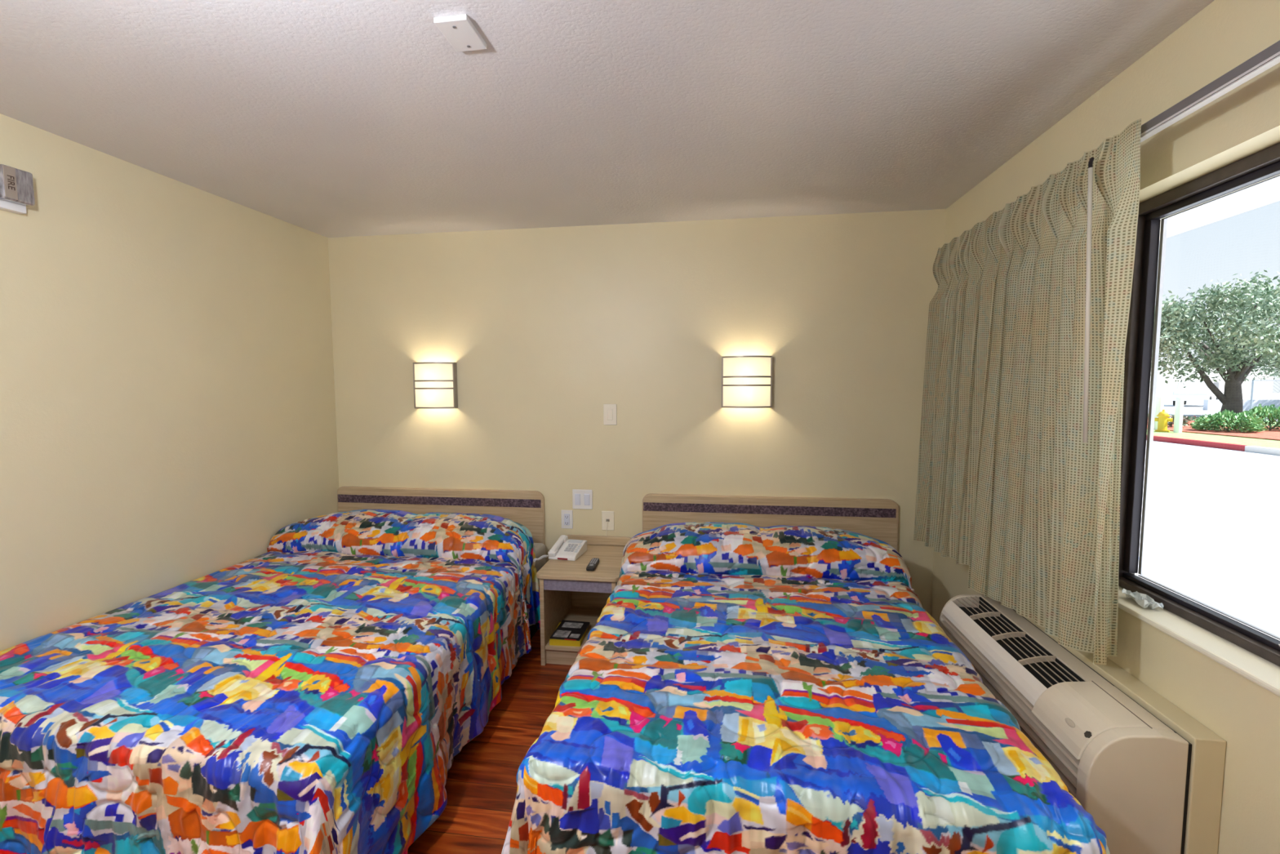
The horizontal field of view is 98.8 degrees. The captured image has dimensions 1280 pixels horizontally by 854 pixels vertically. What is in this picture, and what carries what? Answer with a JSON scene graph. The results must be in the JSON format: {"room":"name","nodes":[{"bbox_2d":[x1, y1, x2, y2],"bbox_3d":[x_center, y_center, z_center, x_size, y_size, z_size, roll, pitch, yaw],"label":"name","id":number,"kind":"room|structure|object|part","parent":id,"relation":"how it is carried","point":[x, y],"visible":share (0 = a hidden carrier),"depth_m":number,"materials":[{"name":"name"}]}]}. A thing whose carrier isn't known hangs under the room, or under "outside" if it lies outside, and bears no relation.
{"room":"hotel room","nodes":[
{"label":"hotel room","id":0,"kind":"room"},
{"bbox_2d":[0,113,338,651],"bbox_3d":[-2.419,0.191,1.064,0.100,2.440,5.188,0,4,8],"label":"wall","id":1,"kind":"structure","parent":0,"point":[167,401],"depth_m":2.40,"materials":[{"name":"beige paint"}]},
{"bbox_2d":[0,164,35,213],"bbox_3d":[-2.210,-0.826,1.855,0.078,0.140,0.220,0,4,8],"label":"fire alarm strobe","id":2,"kind":"object","parent":1,"relation":"attached to","point":[16,185],"visible":1,"depth_m":1.91,"materials":[{"name":"white plastic"}]},
{"bbox_2d":[407,628,572,853],"bbox_3d":[-0.473,1.470,0.881,4.021,0.100,5.388,0,4,8],"label":"floor","id":3,"kind":"structure","parent":0,"point":[481,786],"depth_m":2.14,"materials":[{"name":"red wood"}]},
{"bbox_2d":[529,542,546,639],"bbox_3d":[-1.385,1.041,2.556,1.350,0.515,1.960,0,4,8],"label":"bed","id":4,"kind":"object","parent":3,"relation":"on","point":[540,548],"visible":0.12,"depth_m":3.29,"materials":[{"name":"black"}]},
{"bbox_2d":[0,509,540,853],"bbox_3d":[-1.362,0.898,2.376,1.624,0.689,2.167,0,4,8],"label":"bedspread","id":5,"kind":"object","parent":4,"relation":"on","point":[319,691],"visible":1,"depth_m":1.71,"materials":[{"name":"fabric"}]},
{"bbox_3d":[-1.385,0.930,2.547,1.350,0.293,1.960,0,4,8],"label":"mattress","id":6,"kind":"part","parent":4,"relation":"part of","materials":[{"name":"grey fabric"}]},
{"bbox_2d":[536,534,631,665],"bbox_3d":[-0.287,0.974,3.141,0.448,0.553,0.585,0,4,8],"label":"nightstand","id":7,"kind":"object","parent":3,"relation":"on","point":[568,591],"visible":0.43,"depth_m":2.99,"materials":[{"name":"brown wood"}]},
{"bbox_3d":[-0.477,1.010,3.177,0.022,0.476,0.568,0,4,8],"label":"panel","id":8,"kind":"part","parent":7,"relation":"part of","materials":[{"name":"brown wood"}]},
{"bbox_2d":[533,534,586,562],"bbox_3d":[-0.456,0.702,3.162,0.218,0.093,0.296,1,4,14],"label":"telephone","id":9,"kind":"object","parent":7,"relation":"on","point":[565,548],"visible":1,"depth_m":3.15,"materials":[{"name":"white plastic"}]},
{"bbox_3d":[-0.564,0.742,3.094,0.024,0.022,0.110,3,5,34],"label":"coiled cord","id":10,"kind":"part","parent":9,"relation":"part of","materials":[{"name":"white plastic"}]},
{"bbox_3d":[-0.320,1.226,2.916,0.364,0.083,0.015,0,4,8],"label":"kick panel","id":11,"kind":"part","parent":7,"relation":"part of","materials":[{"name":"brown wood"}]},
{"bbox_2d":[549,622,588,646],"bbox_3d":[-0.389,1.142,3.028,0.167,0.030,0.222,0,4,6],"label":"book","id":12,"kind":"object","parent":7,"relation":"on","point":[552,642],"visible":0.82,"depth_m":2.92,"materials":[{"name":"yellow paper"}]},
{"bbox_2d":[550,620,590,640],"bbox_3d":[-0.383,1.123,3.030,0.164,0.008,0.221,1,4,10],"label":"magazine","id":13,"kind":"object","parent":12,"relation":"on","point":[571,630],"visible":1,"depth_m":3.02,"materials":[{"name":"black paper"}]},
{"bbox_2d":[552,622,582,638],"bbox_3d":[-0.384,1.119,3.024,0.140,0.001,0.185,1,4,10],"label":"print","id":14,"kind":"object","parent":13,"relation":"on","point":[565,629],"depth_m":3.01},
{"bbox_2d":[545,606,602,651],"bbox_3d":[-0.286,1.157,3.156,0.364,0.019,0.538,0,4,8],"label":"shelf","id":15,"kind":"object","parent":7,"relation":"attached to","point":[586,614],"depth_m":3.25,"materials":[{"name":"brown wood"}]},
{"bbox_3d":[-0.247,0.991,3.416,0.364,0.476,0.012,0,4,8],"label":"panel","id":16,"kind":"part","parent":7,"relation":"part of","materials":[{"name":"brown wood"}]},
{"bbox_2d":[586,557,599,570],"bbox_3d":[-0.256,0.749,2.997,0.048,0.020,0.173,0,4,6],"label":"remote control","id":17,"kind":"object","parent":7,"relation":"on","point":[593,564],"visible":1,"depth_m":2.96,"materials":[{"name":"black plastic"}]},
{"bbox_3d":[-0.257,0.703,3.401,0.430,0.053,0.022,0,4,8],"label":"rail","id":18,"kind":"part","parent":7,"relation":"part of","materials":[{"name":"brown wood"}]},
{"bbox_3d":[-0.095,1.013,3.123,0.022,0.476,0.568,0,4,8],"label":"panel","id":19,"kind":"part","parent":7,"relation":"part of","materials":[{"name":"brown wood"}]},
{"bbox_2d":[0,0,1214,237],"bbox_3d":[-0.484,-1.062,0.692,4.021,0.100,5.388,0,4,8],"label":"ceiling","id":20,"kind":"structure","parent":0,"point":[328,118],"depth_m":1.82,"materials":[{"name":"paint"}]},
{"bbox_2d":[433,13,487,52],"bbox_3d":[-0.484,-1.063,1.485,0.091,0.016,0.129,0,4,8],"label":"cover plate","id":21,"kind":"object","parent":20,"relation":"attached to","point":[460,31],"visible":1,"depth_m":1.47,"materials":[{"name":"white plastic"}]},
{"bbox_2d":[328,208,946,615],"bbox_3d":[-0.105,0.007,3.397,4.021,2.440,0.100,0,4,8],"label":"wall","id":22,"kind":"structure","parent":0,"point":[543,329],"depth_m":3.30,"materials":[{"name":"beige paint"}]},
{"bbox_2d":[413,361,457,408],"bbox_3d":[-1.301,-0.261,3.447,0.274,0.288,0.099,0,4,8],"label":"wall lamp","id":23,"kind":"object","parent":22,"relation":"attached to","point":[435,383],"visible":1,"depth_m":3.41,"materials":[{"name":"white glass"}]},
{"bbox_3d":[-1.428,-0.264,3.494,0.008,0.288,0.041,0,4,8],"label":"frame","id":24,"kind":"part","parent":23,"relation":"part of","materials":[{"name":"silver metal"}]},
{"bbox_3d":[-1.165,-0.262,3.457,0.008,0.288,0.041,0,4,8],"label":"frame","id":25,"kind":"part","parent":23,"relation":"part of","materials":[{"name":"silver metal"}]},
{"bbox_2d":[337,486,545,545],"bbox_3d":[-1.301,0.685,3.553,1.414,0.576,0.028,0,4,8],"label":"headboard","id":26,"kind":"object","parent":22,"relation":"attached to","point":[526,508],"visible":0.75,"depth_m":3.51,"materials":[{"name":"brown wood"}]},
{"bbox_2d":[560,510,573,528],"bbox_3d":[-0.458,0.579,3.434,0.074,0.118,0.012,0,4,8],"label":"power outlet","id":27,"kind":"object","parent":22,"relation":"attached to","point":[566,515],"visible":1,"depth_m":3.43,"materials":[{"name":"white plastic"}]},
{"bbox_2d":[564,513,569,524],"bbox_3d":[-0.458,0.579,3.432,0.036,0.072,0.006,0,4,8],"label":"socket","id":28,"kind":"object","parent":27,"relation":"attached to","point":[566,516],"depth_m":3.43,"materials":[{"name":"white plastic"}]},
{"bbox_2d":[572,488,592,509],"bbox_3d":[-0.358,0.450,3.410,0.127,0.123,0.011,0,4,8],"label":"double light switch","id":29,"kind":"object","parent":22,"relation":"attached to","point":[581,499],"visible":1,"depth_m":3.41,"materials":[{"name":"white plastic"}]},
{"bbox_2d":[601,511,613,536],"bbox_3d":[-0.200,0.612,3.395,0.078,0.180,0.020,0,4,8],"label":"phone jack","id":30,"kind":"object","parent":22,"relation":"attached to","point":[607,517],"visible":1,"depth_m":3.40,"materials":[{"name":"beige plastic"}]},
{"bbox_2d":[603,404,617,425],"bbox_3d":[-0.183,-0.076,3.346,0.082,0.129,0.011,0,4,8],"label":"light switch","id":31,"kind":"object","parent":22,"relation":"attached to","point":[609,410],"visible":1,"depth_m":3.34,"materials":[{"name":"beige plastic"}]},
{"bbox_2d":[721,355,772,408],"bbox_3d":[0.618,-0.261,3.172,0.287,0.298,0.099,0,4,8],"label":"wall lamp","id":32,"kind":"object","parent":22,"relation":"attached to","point":[746,380],"visible":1,"depth_m":3.14,"materials":[{"name":"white glass"}]},
{"bbox_3d":[0.484,-0.264,3.221,0.008,0.298,0.041,0,4,8],"label":"frame","id":33,"kind":"part","parent":32,"relation":"part of","materials":[{"name":"silver metal"}]},
{"bbox_3d":[0.760,-0.262,3.182,0.008,0.298,0.041,0,4,8],"label":"frame","id":34,"kind":"part","parent":32,"relation":"part of","materials":[{"name":"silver metal"}]},
{"bbox_2d":[642,493,898,550],"bbox_3d":[0.748,0.698,3.261,1.479,0.576,0.028,0,4,8],"label":"headboard","id":35,"kind":"object","parent":22,"relation":"attached to","point":[877,518],"visible":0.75,"depth_m":3.22,"materials":[{"name":"brown wood"}]},
{"bbox_2d":[931,0,1279,853],"bbox_3d":[1.398,0.216,0.519,0.170,2.440,5.188,0,4,8],"label":"wall","id":36,"kind":"structure","parent":0,"point":[1244,122],"depth_m":1.43,"materials":[{"name":"beige paint"}]},
{"bbox_2d":[939,594,1226,853],"bbox_3d":[1.345,0.938,1.857,0.302,0.431,0.994,0,4,8],"label":"air conditioner","id":37,"kind":"object","parent":36,"relation":"attached to","point":[1148,774],"visible":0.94,"depth_m":1.43,"materials":[{"name":"beige plastic"}]},
{"bbox_2d":[955,595,1085,688],"bbox_3d":[1.313,0.753,1.952,0.110,0.054,0.683,0,4,8],"label":"grille","id":38,"kind":"object","parent":37,"relation":"attached to","point":[1043,667],"depth_m":1.91,"materials":[{"name":"black"}]},
{"bbox_2d":[937,40,1279,252],"bbox_3d":[1.349,-0.768,1.117,0.109,0.036,3.500,0,4,8],"label":"curtain rod","id":39,"kind":"object","parent":36,"relation":"attached to","point":[1268,57],"visible":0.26,"depth_m":1.26,"materials":[{"name":"grey metal"}]},
{"bbox_2d":[913,118,1141,664],"bbox_3d":[1.422,-0.098,2.188,0.152,1.550,1.468,0,4,8],"label":"curtain","id":40,"kind":"object","parent":39,"relation":"hanging from","point":[1019,482],"visible":1,"depth_m":1.86,"materials":[{"name":"fabric"}]},
{"bbox_2d":[1118,142,1279,697],"bbox_3d":[1.413,-0.004,0.745,0.157,1.254,2.190,0,4,8],"label":"window","id":41,"kind":"structure","parent":36,"relation":"in","point":[1252,654],"depth_m":1.71,"materials":[{"name":"black metal"}]},
{"bbox_2d":[1121,588,1163,608],"bbox_3d":[1.521,0.523,1.661,0.053,0.026,0.121,0,4,8],"label":"scrap","id":42,"kind":"object","parent":41,"relation":"on","point":[1143,600],"visible":1,"depth_m":1.65,"materials":[{"name":"white paper"}]},
{"bbox_3d":[1.410,0.612,0.791,0.147,0.018,2.189,0,4,8],"label":"sill","id":43,"kind":"part","parent":41,"relation":"part of","materials":[{"name":"beige paint"}]},
{"bbox_2d":[1159,173,1279,239],"bbox_3d":[2.165,-1.033,-0.793,1.703,0.120,11.200,0,4,8],"label":"soffit","id":44,"kind":"structure","parent":0,"point":[1268,193],"depth_m":3.19,"materials":[{"name":"paint"}]},
{"bbox_3d":[0.506,1.053,2.286,1.150,0.515,1.960,0,4,8],"label":"bed","id":45,"kind":"object","parent":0,"visible":0},
{"bbox_2d":[501,521,1110,853],"bbox_3d":[0.474,0.906,2.094,1.512,0.685,2.086,0,4,8],"label":"bedspread","id":46,"kind":"object","parent":45,"relation":"on","point":[737,687],"visible":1,"depth_m":1.46,"materials":[{"name":"fabric"}]},
{"label":"outside","id":47,"kind":"structure","parent":0,"visible":0},
{"bbox_2d":[1147,413,1279,426],"bbox_3d":[22.132,0.530,12.072,2.946,0.120,50.068,0,4,7],"label":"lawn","id":48,"kind":"structure","parent":47,"point":[1189,417],"depth_m":23.69,"materials":[{"name":"green plant"}]},
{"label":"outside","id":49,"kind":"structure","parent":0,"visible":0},
{"bbox_2d":[1147,407,1277,421],"bbox_3d":[48.159,0.735,8.358,51.600,0.050,50.000,0,4,8],"label":"road","id":50,"kind":"structure","parent":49,"point":[1188,411],"depth_m":29.90,"materials":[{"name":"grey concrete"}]},
{"bbox_2d":[1150,268,1279,413],"bbox_3d":[25.800,-3.551,23.666,9.185,6.550,9.068,1,5,18],"label":"tree","id":51,"kind":"object","parent":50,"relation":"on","point":[1249,332],"visible":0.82,"depth_m":23.21,"materials":[{"name":"green plant"}]},
{"bbox_2d":[1203,400,1279,410],"bbox_3d":[43.721,-1.185,30.273,22.000,0.650,0.300,0,4,8],"label":"wall","id":52,"kind":"structure","parent":50,"relation":"on","point":[1207,404],"depth_m":31.41,"materials":[{"name":"white"}]},
{"bbox_2d":[1249,379,1279,408],"bbox_3d":[37.636,-1.531,27.200,10.485,1.750,0.085,2,5,27],"label":"fence","id":53,"kind":"object","parent":50,"relation":"on","point":[1252,380],"visible":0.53,"depth_m":29.50,"materials":[{"name":"grey"}]},
{"bbox_3d":[33.020,-1.690,29.589,0.083,1.750,0.083,2,5,31],"label":"post","id":54,"kind":"part","parent":53,"relation":"part of","materials":[{"name":"grey metal"}]},
{"bbox_3d":[37.633,-2.354,27.138,10.400,0.060,0.060,2,5,27],"label":"rail","id":55,"kind":"part","parent":53,"relation":"part of","materials":[{"name":"grey metal"}]},
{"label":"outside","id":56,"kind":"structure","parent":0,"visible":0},
{"bbox_2d":[1134,392,1279,640],"bbox_3d":[50.924,-1.004,33.156,88.550,0.200,140.000,0,4,8],"label":"ground","id":57,"kind":"structure","parent":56,"point":[1206,503],"depth_m":6.12,"materials":[{"name":"concrete"}]},
{"bbox_2d":[1172,380,1219,405],"bbox_3d":[39.518,-2.411,38.944,4.701,1.759,1.840,-3,5,-37],"label":"car","id":58,"kind":"object","parent":57,"relation":"on","point":[1193,391],"visible":0.63,"depth_m":37.98,"materials":[{"name":"white metal"}]},
{"bbox_3d":[40.041,-2.947,39.304,3.340,0.510,1.780,-3,5,-37],"label":"glass","id":59,"kind":"part","parent":58,"relation":"part of","materials":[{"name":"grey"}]},
{"bbox_2d":[1146,435,1248,451],"bbox_3d":[15.360,-0.443,25.416,0.513,0.130,25.426,0,4,6],"label":"curb","id":60,"kind":"object","parent":57,"relation":"on","point":[1159,438],"visible":0.31,"depth_m":13.88,"materials":[{"name":"red paint"}]},
{"bbox_2d":[1148,358,1274,401],"bbox_3d":[50.160,-4.432,52.254,12.900,3.800,6.400,0,4,8],"label":"building","id":61,"kind":"structure","parent":57,"relation":"on","point":[1164,389],"depth_m":49.01,"materials":[{"name":"white"}]},
{"bbox_2d":[1146,417,1279,440],"bbox_3d":[18.519,0.497,12.587,5.246,0.140,50.120,0,4,7],"label":"mulch bed","id":62,"kind":"object","parent":57,"relation":"on","point":[1273,434],"visible":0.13,"depth_m":16.01,"materials":[{"name":"brown soil"}]},
{"bbox_2d":[1154,395,1164,429],"bbox_3d":[16.654,-0.449,17.589,0.190,1.098,0.190,0,4,8],"label":"bollard","id":63,"kind":"object","parent":62,"relation":"on","point":[1159,399],"visible":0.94,"depth_m":17.53,"materials":[{"name":"white concrete"}]},
{"bbox_2d":[1154,413,1195,427],"bbox_3d":[17.741,-0.183,18.332,1.994,0.542,1.264,0,4,8],"label":"clump","id":64,"kind":"object","parent":62,"relation":"on","point":[1184,421],"visible":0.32,"depth_m":18.15,"materials":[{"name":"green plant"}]},
{"bbox_2d":[1189,408,1267,431],"bbox_3d":[17.846,-0.204,16.563,1.780,0.701,1.618,0,4,8],"label":"bush","id":65,"kind":"object","parent":62,"relation":"on","point":[1251,423],"visible":1,"depth_m":16.29,"materials":[{"name":"green plant"}]},
{"bbox_3d":[17.808,-0.047,16.603,1.021,0.383,0.883,-4,6,-43],"label":"stem","id":66,"kind":"part","parent":65,"relation":"part of","materials":[{"name":"green plant"}]},
{"bbox_2d":[1226,404,1279,430],"bbox_3d":[19.575,-0.319,17.014,2.116,0.848,1.705,0,4,8],"label":"bush","id":67,"kind":"object","parent":62,"relation":"on","point":[1266,412],"visible":0.56,"depth_m":16.80,"materials":[{"name":"green plant"}]},
{"bbox_3d":[19.585,-0.144,17.050,1.147,0.494,1.009,-4,6,-40],"label":"stem","id":68,"kind":"part","parent":67,"relation":"part of","materials":[{"name":"green plant"}]},
{"bbox_2d":[1244,445,1279,455],"bbox_3d":[12.566,1.419,0.638,0.237,0.130,24.601,0,4,8],"label":"curb","id":69,"kind":"object","parent":57,"relation":"on","point":[1270,451],"visible":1,"depth_m":12.39,"materials":[{"name":"white concrete"}]},
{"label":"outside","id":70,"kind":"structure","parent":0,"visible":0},
{"bbox_2d":[1146,428,1279,448],"bbox_3d":[15.143,0.490,13.069,2.466,0.110,50.058,0,4,7],"label":"sidewalk","id":71,"kind":"structure","parent":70,"point":[1227,439],"depth_m":14.62,"materials":[{"name":"beige concrete"}]},
{"bbox_2d":[1154,409,1173,431],"bbox_3d":[16.096,-0.189,16.878,0.408,0.690,0.347,0,4,8],"label":"fire hydrant","id":72,"kind":"object","parent":71,"relation":"on","point":[1162,419],"visible":0.97,"depth_m":16.80,"materials":[{"name":"yellow metal"}]},
{"bbox_2d":[1173,396,1184,432],"bbox_3d":[16.251,-0.369,16.539,0.190,1.098,0.190,0,4,8],"label":"bollard","id":73,"kind":"object","parent":71,"relation":"on","point":[1179,406],"visible":0.98,"depth_m":16.48,"materials":[{"name":"white concrete"}]}
]}

